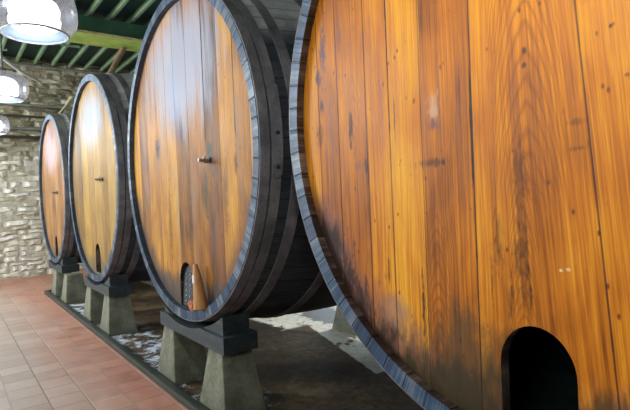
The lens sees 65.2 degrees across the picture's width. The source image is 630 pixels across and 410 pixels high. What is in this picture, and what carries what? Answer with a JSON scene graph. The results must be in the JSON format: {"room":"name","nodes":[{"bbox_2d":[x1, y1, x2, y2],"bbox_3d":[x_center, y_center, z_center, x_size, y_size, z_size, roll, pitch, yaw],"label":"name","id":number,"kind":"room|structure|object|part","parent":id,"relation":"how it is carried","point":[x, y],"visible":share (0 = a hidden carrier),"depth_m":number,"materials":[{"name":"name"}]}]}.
{"room":"wine cellar","nodes":[
{"label":"wine cellar","id":0,"kind":"room"},
{"bbox_2d":[0,56,133,279],"bbox_3d":[-7.385,-0.923,10.723,11.200,5.200,0.043,-3,1,-37],"label":"wall","id":1,"kind":"structure","parent":0,"point":[23,248],"depth_m":11.30,"materials":[{"name":"stone"}]},
{"bbox_2d":[0,135,40,138],"bbox_3d":[-6.622,-1.548,11.164,6.000,0.063,0.056,-3,1,-37],"label":"conduit","id":2,"kind":"object","parent":1,"relation":"attached to","point":[3,136],"visible":0.32,"depth_m":11.10,"materials":[{"name":"grey metal"}]},
{"bbox_2d":[2,126,41,130],"bbox_3d":[-7.149,-1.709,10.770,4.700,0.067,0.060,-3,1,-37],"label":"conduit","id":3,"kind":"object","parent":1,"relation":"attached to","point":[4,127],"visible":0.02,"depth_m":11.13,"materials":[{"name":"grey metal"}]},
{"bbox_2d":[3,57,42,84],"bbox_3d":[-5.852,-2.729,9.720,0.134,0.190,3.509,-3,1,-16],"label":"cable","id":4,"kind":"object","parent":1,"relation":"attached to","point":[4,58],"visible":0.91,"depth_m":9.88,"materials":[{"name":"grey metal"}]},
{"bbox_2d":[0,114,45,117],"bbox_3d":[-6.643,-2.017,11.157,6.000,0.052,0.044,-3,1,-37],"label":"conduit","id":5,"kind":"object","parent":1,"relation":"attached to","point":[0,114],"visible":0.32,"depth_m":11.15,"materials":[{"name":"grey metal"}]},
{"bbox_2d":[0,103,72,108],"bbox_3d":[-6.654,-2.277,11.152,6.000,0.067,0.060,-3,1,-37],"label":"conduit","id":6,"kind":"object","parent":1,"relation":"attached to","point":[13,104],"visible":0.32,"depth_m":11.30,"materials":[{"name":"grey metal"}]},
{"bbox_2d":[0,61,105,73],"bbox_3d":[-6.385,-3.198,11.395,6.800,0.060,0.060,-3,1,-37],"label":"trim","id":7,"kind":"structure","parent":1,"relation":"attached to","point":[15,64],"depth_m":11.55,"materials":[{"name":"grey metal"}]},
{"bbox_2d":[0,0,161,69],"bbox_3d":[-2.469,-3.481,4.020,11.200,0.080,17.300,-3,1,-37],"label":"ceiling","id":8,"kind":"structure","parent":0,"point":[80,7],"depth_m":10.42,"materials":[{"name":"wood"}]},
{"bbox_2d":[0,121,5,134],"bbox_3d":[-5.260,-2.333,7.921,0.503,2.376,0.503,-3,1,-37],"label":"pendant lamp","id":9,"kind":"object","parent":8,"relation":"hanging from","point":[1,127],"visible":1,"depth_m":7.96,"materials":[{"name":"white glass"}]},
{"bbox_2d":[2,36,6,51],"bbox_3d":[-1.991,-3.404,4.241,0.044,0.120,16.880,-3,1,-37],"label":"rafter","id":10,"kind":"object","parent":8,"relation":"attached to","point":[4,39],"depth_m":9.85,"materials":[{"name":"green wood"}]},
{"bbox_2d":[0,16,23,102],"bbox_3d":[-3.502,-2.345,5.439,0.503,2.376,0.503,-3,1,-37],"label":"pendant lamp","id":11,"kind":"object","parent":8,"relation":"hanging from","point":[9,92],"visible":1,"depth_m":5.42,"materials":[{"name":"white glass"}]},
{"bbox_3d":[-3.510,-2.522,5.436,0.022,2.020,0.021,-3,1,-37],"label":"stem","id":12,"kind":"part","parent":11,"relation":"part of","materials":[{"name":"grey metal"}]},
{"bbox_3d":[-3.458,-1.306,5.455,0.304,0.225,0.304,-3,1,-37],"label":"bulb","id":13,"kind":"part","parent":11,"relation":"part of","materials":[{"name":"white glass"}]},
{"bbox_2d":[16,42,26,61],"bbox_3d":[-1.704,-3.420,4.457,0.044,0.120,16.880,-3,1,-37],"label":"rafter","id":14,"kind":"object","parent":8,"relation":"attached to","point":[23,45],"depth_m":10.52,"materials":[{"name":"green wood"}]},
{"bbox_2d":[0,0,68,44],"bbox_3d":[-1.841,-2.264,3.134,0.503,2.376,0.503,-3,1,-37],"label":"pendant lamp","id":15,"kind":"object","parent":8,"relation":"hanging from","point":[38,22],"visible":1,"depth_m":3.06,"materials":[{"name":"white glass"}]},
{"bbox_3d":[-1.796,-1.226,3.150,0.304,0.225,0.304,-3,1,-37],"label":"bulb","id":16,"kind":"part","parent":15,"relation":"part of","materials":[{"name":"white glass"}]},
{"bbox_2d":[34,0,75,63],"bbox_3d":[-1.417,-3.436,4.674,0.044,0.120,16.880,-3,1,-37],"label":"rafter","id":17,"kind":"object","parent":8,"relation":"attached to","point":[69,4],"depth_m":10.20,"materials":[{"name":"green wood"}]},
{"bbox_2d":[51,0,102,65],"bbox_3d":[-1.130,-3.451,4.891,0.044,0.120,16.880,-3,1,-37],"label":"rafter","id":18,"kind":"object","parent":8,"relation":"attached to","point":[95,3],"depth_m":9.44,"materials":[{"name":"green wood"}]},
{"bbox_2d":[60,43,79,47],"bbox_3d":[-5.090,-3.315,10.244,0.370,0.040,0.060,-3,1,-37],"label":"beam","id":19,"kind":"structure","parent":18,"relation":"attached to","point":[62,44],"depth_m":10.23,"materials":[{"name":"green wood"}]},
{"bbox_2d":[68,0,128,67],"bbox_3d":[-0.843,-3.467,5.107,0.044,0.120,16.880,-3,1,-37],"label":"rafter","id":20,"kind":"object","parent":8,"relation":"attached to","point":[121,3],"depth_m":8.92,"materials":[{"name":"green wood"}]},
{"bbox_2d":[84,0,154,69],"bbox_3d":[-0.556,-3.482,5.324,0.044,0.120,16.880,-3,1,-37],"label":"rafter","id":21,"kind":"object","parent":8,"relation":"attached to","point":[146,3],"depth_m":9.06,"materials":[{"name":"green wood"}]},
{"bbox_2d":[100,18,151,71],"bbox_3d":[-0.268,-3.498,5.540,0.044,0.120,16.880,-3,1,-37],"label":"rafter","id":22,"kind":"object","parent":8,"relation":"attached to","point":[110,60],"depth_m":11.55,"materials":[{"name":"green wood"}]},
{"bbox_2d":[115,52,138,72],"bbox_3d":[0.019,-3.514,5.757,0.044,0.120,16.880,-3,1,-37],"label":"rafter","id":23,"kind":"object","parent":8,"relation":"attached to","point":[134,55],"depth_m":11.69,"materials":[{"name":"green wood"}]},
{"bbox_2d":[129,65,135,73],"bbox_3d":[0.306,-3.529,5.973,0.044,0.120,16.880,-3,1,-37],"label":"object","id":24,"kind":"structure","parent":8,"relation":"attached to","point":[131,71],"depth_m":12.49,"materials":[{"name":"green wood"}]},
{"bbox_2d":[183,266,192,305],"bbox_3d":[-1.030,0.663,4.046,0.066,0.332,0.190,-3,1,-37],"label":"door","id":25,"kind":"structure","parent":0,"point":[188,286],"depth_m":4.04,"materials":[{"name":"metal"}]},
{"bbox_2d":[0,270,422,409],"bbox_3d":[-2.250,1.653,4.100,11.200,0.222,17.300,-3,1,-37],"label":"floor","id":26,"kind":"structure","parent":0,"point":[49,360],"depth_m":4.69,"materials":[{"name":"tile"}]},
{"bbox_2d":[51,270,71,295],"bbox_3d":[-4.447,1.344,8.687,0.329,0.445,0.446,-3,1,-37],"label":"pedestal","id":27,"kind":"object","parent":26,"relation":"on","point":[57,285],"visible":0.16,"depth_m":8.52,"materials":[{"name":"grey concrete"}]},
{"bbox_2d":[49,260,79,272],"bbox_3d":[-4.404,1.060,8.618,0.270,0.119,1.240,-3,1,-37],"label":"beam","id":28,"kind":"structure","parent":27,"relation":"on","point":[58,267],"depth_m":8.17,"materials":[{"name":"black wood"}]},
{"bbox_2d":[39,113,81,262],"bbox_3d":[-3.678,-0.351,9.320,2.464,2.822,2.772,-3,1,-37],"label":"wine cask","id":29,"kind":"object","parent":28,"relation":"on","point":[57,223],"visible":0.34,"depth_m":8.39,"materials":[{"name":"brown wood"}]},
{"bbox_2d":[58,96,73,113],"bbox_3d":[-4.366,-1.745,8.634,0.265,0.331,0.072,-3,1,-37],"label":"stick","id":30,"kind":"object","parent":29,"relation":"on","point":[70,99],"visible":0.94,"depth_m":8.63,"materials":[{"name":"brown wood"}]},
{"bbox_2d":[60,257,76,264],"bbox_3d":[-4.169,0.931,8.297,0.210,0.126,0.320,-3,1,-37],"label":"chock","id":31,"kind":"object","parent":28,"relation":"on","point":[68,260],"visible":1,"depth_m":8.17,"materials":[{"name":"black wood"}]},
{"bbox_2d":[61,272,85,303],"bbox_3d":[-3.897,1.332,7.956,0.329,0.445,0.446,-3,1,-37],"label":"pedestal","id":32,"kind":"object","parent":26,"relation":"on","point":[74,289],"visible":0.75,"depth_m":7.83,"materials":[{"name":"grey concrete"}]},
{"bbox_2d":[83,286,103,321],"bbox_3d":[-2.939,1.310,6.685,0.329,0.445,0.446,-3,1,-37],"label":"pedestal","id":33,"kind":"object","parent":26,"relation":"on","point":[93,307],"visible":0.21,"depth_m":6.52,"materials":[{"name":"grey concrete"}]},
{"bbox_2d":[84,276,132,296],"bbox_3d":[-2.668,1.021,6.312,0.270,0.119,1.240,-3,1,-37],"label":"beam","id":34,"kind":"structure","parent":33,"relation":"on","point":[125,289],"depth_m":5.88,"materials":[{"name":"grey wood"}]},
{"bbox_2d":[68,73,151,281],"bbox_3d":[-1.942,-0.409,7.014,2.464,2.866,2.816,-3,1,-37],"label":"wine cask","id":35,"kind":"object","parent":34,"relation":"on","point":[100,202],"visible":0.41,"depth_m":5.97,"materials":[{"name":"brown wood"}]},
{"bbox_2d":[107,47,126,72],"bbox_3d":[-3.859,-2.323,9.089,0.792,1.311,0.110,-3,1,-37],"label":"strut","id":36,"kind":"object","parent":35,"relation":"on","point":[122,50],"visible":0.43,"depth_m":9.18,"materials":[{"name":"brown wood"}]},
{"bbox_2d":[104,274,127,285],"bbox_3d":[-2.432,0.895,5.991,0.210,0.121,0.320,-3,1,-37],"label":"chock","id":37,"kind":"object","parent":34,"relation":"on","point":[122,279],"visible":1,"depth_m":5.86,"materials":[{"name":"black wood"}]},
{"bbox_2d":[100,295,136,335],"bbox_3d":[-2.389,1.298,5.954,0.329,0.445,0.446,-3,1,-37],"label":"pedestal","id":38,"kind":"object","parent":26,"relation":"on","point":[117,318],"visible":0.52,"depth_m":5.83,"materials":[{"name":"grey concrete"}]},
{"bbox_2d":[45,291,208,409],"bbox_3d":[-0.733,1.480,3.418,0.065,0.060,13.580,-3,1,-37],"label":"kerb","id":39,"kind":"object","parent":26,"relation":"on","point":[181,396],"visible":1,"depth_m":4.62,"materials":[{"name":"grey concrete"}]},
{"bbox_2d":[157,326,206,385],"bbox_3d":[-1.164,1.271,4.329,0.329,0.445,0.446,-3,1,-37],"label":"pedestal","id":40,"kind":"object","parent":26,"relation":"on","point":[182,360],"visible":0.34,"depth_m":4.19,"materials":[{"name":"grey concrete"}]},
{"bbox_2d":[160,310,257,355],"bbox_3d":[-0.893,0.982,3.956,0.270,0.119,1.240,-3,1,-37],"label":"beam","id":41,"kind":"structure","parent":40,"relation":"on","point":[195,331],"depth_m":3.56,"materials":[{"name":"grey wood"}]},
{"bbox_2d":[165,305,174,313],"bbox_3d":[-1.185,0.905,4.338,0.210,0.046,0.200,-3,1,-37],"label":"chock","id":42,"kind":"object","parent":41,"relation":"on","point":[167,308],"visible":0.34,"depth_m":4.30,"materials":[{"name":"grey wood"}]},
{"bbox_2d":[204,312,249,335],"bbox_3d":[-0.658,0.849,3.635,0.210,0.135,0.320,-3,1,-37],"label":"chock","id":43,"kind":"object","parent":41,"relation":"on","point":[232,324],"visible":1,"depth_m":3.51,"materials":[{"name":"grey wood"}]},
{"bbox_2d":[127,0,336,321],"bbox_3d":[-0.168,-0.460,4.658,2.464,2.862,2.812,-3,1,-37],"label":"wine cask","id":44,"kind":"object","parent":41,"relation":"on","point":[211,178],"visible":0.59,"depth_m":3.49,"materials":[{"name":"brown wood"}]},
{"bbox_2d":[188,300,195,310],"bbox_3d":[-0.968,0.795,3.879,0.051,0.094,0.112,-3,1,-37],"label":"rag","id":45,"kind":"object","parent":44,"relation":"on","point":[190,303],"visible":0.59,"depth_m":3.85,"materials":[{"name":"fabric"}]},
{"bbox_2d":[192,264,207,309],"bbox_3d":[-0.857,0.607,3.641,0.110,0.338,0.142,-3,1,-37],"label":"plug","id":46,"kind":"object","parent":44,"relation":"attached to","point":[200,301],"visible":0.98,"depth_m":3.62,"materials":[{"name":"brown wood"}]},
{"bbox_2d":[198,156,210,163],"bbox_3d":[-0.795,-0.323,3.526,0.089,0.053,0.049,-3,1,-37],"label":"tap","id":47,"kind":"object","parent":44,"relation":"on","point":[208,160],"depth_m":3.53,"materials":[{"name":"metal"}]},
{"bbox_2d":[200,349,266,409],"bbox_3d":[-0.614,1.259,3.598,0.329,0.445,0.446,-3,1,-37],"label":"pedestal","id":48,"kind":"object","parent":26,"relation":"on","point":[230,382],"visible":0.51,"depth_m":3.48,"materials":[{"name":"grey concrete"}]},
{"bbox_2d":[332,306,355,335],"bbox_3d":[0.447,1.184,5.544,0.329,0.445,0.446,-3,1,-37],"label":"pedestal","id":49,"kind":"object","parent":26,"relation":"on","point":[340,323],"visible":0.17,"depth_m":5.51,"materials":[{"name":"grey concrete"}]},
{"bbox_3d":[0.587,1.233,2.004,0.329,0.445,0.446,-3,1,-37],"label":"pedestal","id":50,"kind":"object","parent":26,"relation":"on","visible":0},
{"bbox_3d":[0.858,0.944,1.631,0.270,0.119,1.240,-3,1,-37],"label":"beam","id":51,"kind":"structure","parent":50,"relation":"on","visible":0},
{"bbox_2d":[289,0,629,409],"bbox_3d":[1.584,-0.485,2.333,2.464,2.842,2.792,-3,1,-37],"label":"wine cask","id":52,"kind":"object","parent":51,"relation":"on","point":[461,168],"visible":1,"depth_m":1.84,"materials":[{"name":"brown wood"}]},
{"bbox_3d":[-6.641,-0.798,0.645,0.250,5.200,17.000,-3,1,-37],"label":"wall","id":53,"kind":"structure","parent":0,"visible":0},
{"bbox_2d":[0,1,147,51],"bbox_3d":[-5.856,-3.008,7.383,11.400,0.320,0.640,-3,1,-37],"label":"beam","id":54,"kind":"structure","parent":53,"relation":"attached to","point":[81,29],"depth_m":8.70,"materials":[{"name":"green paint"}]}
]}

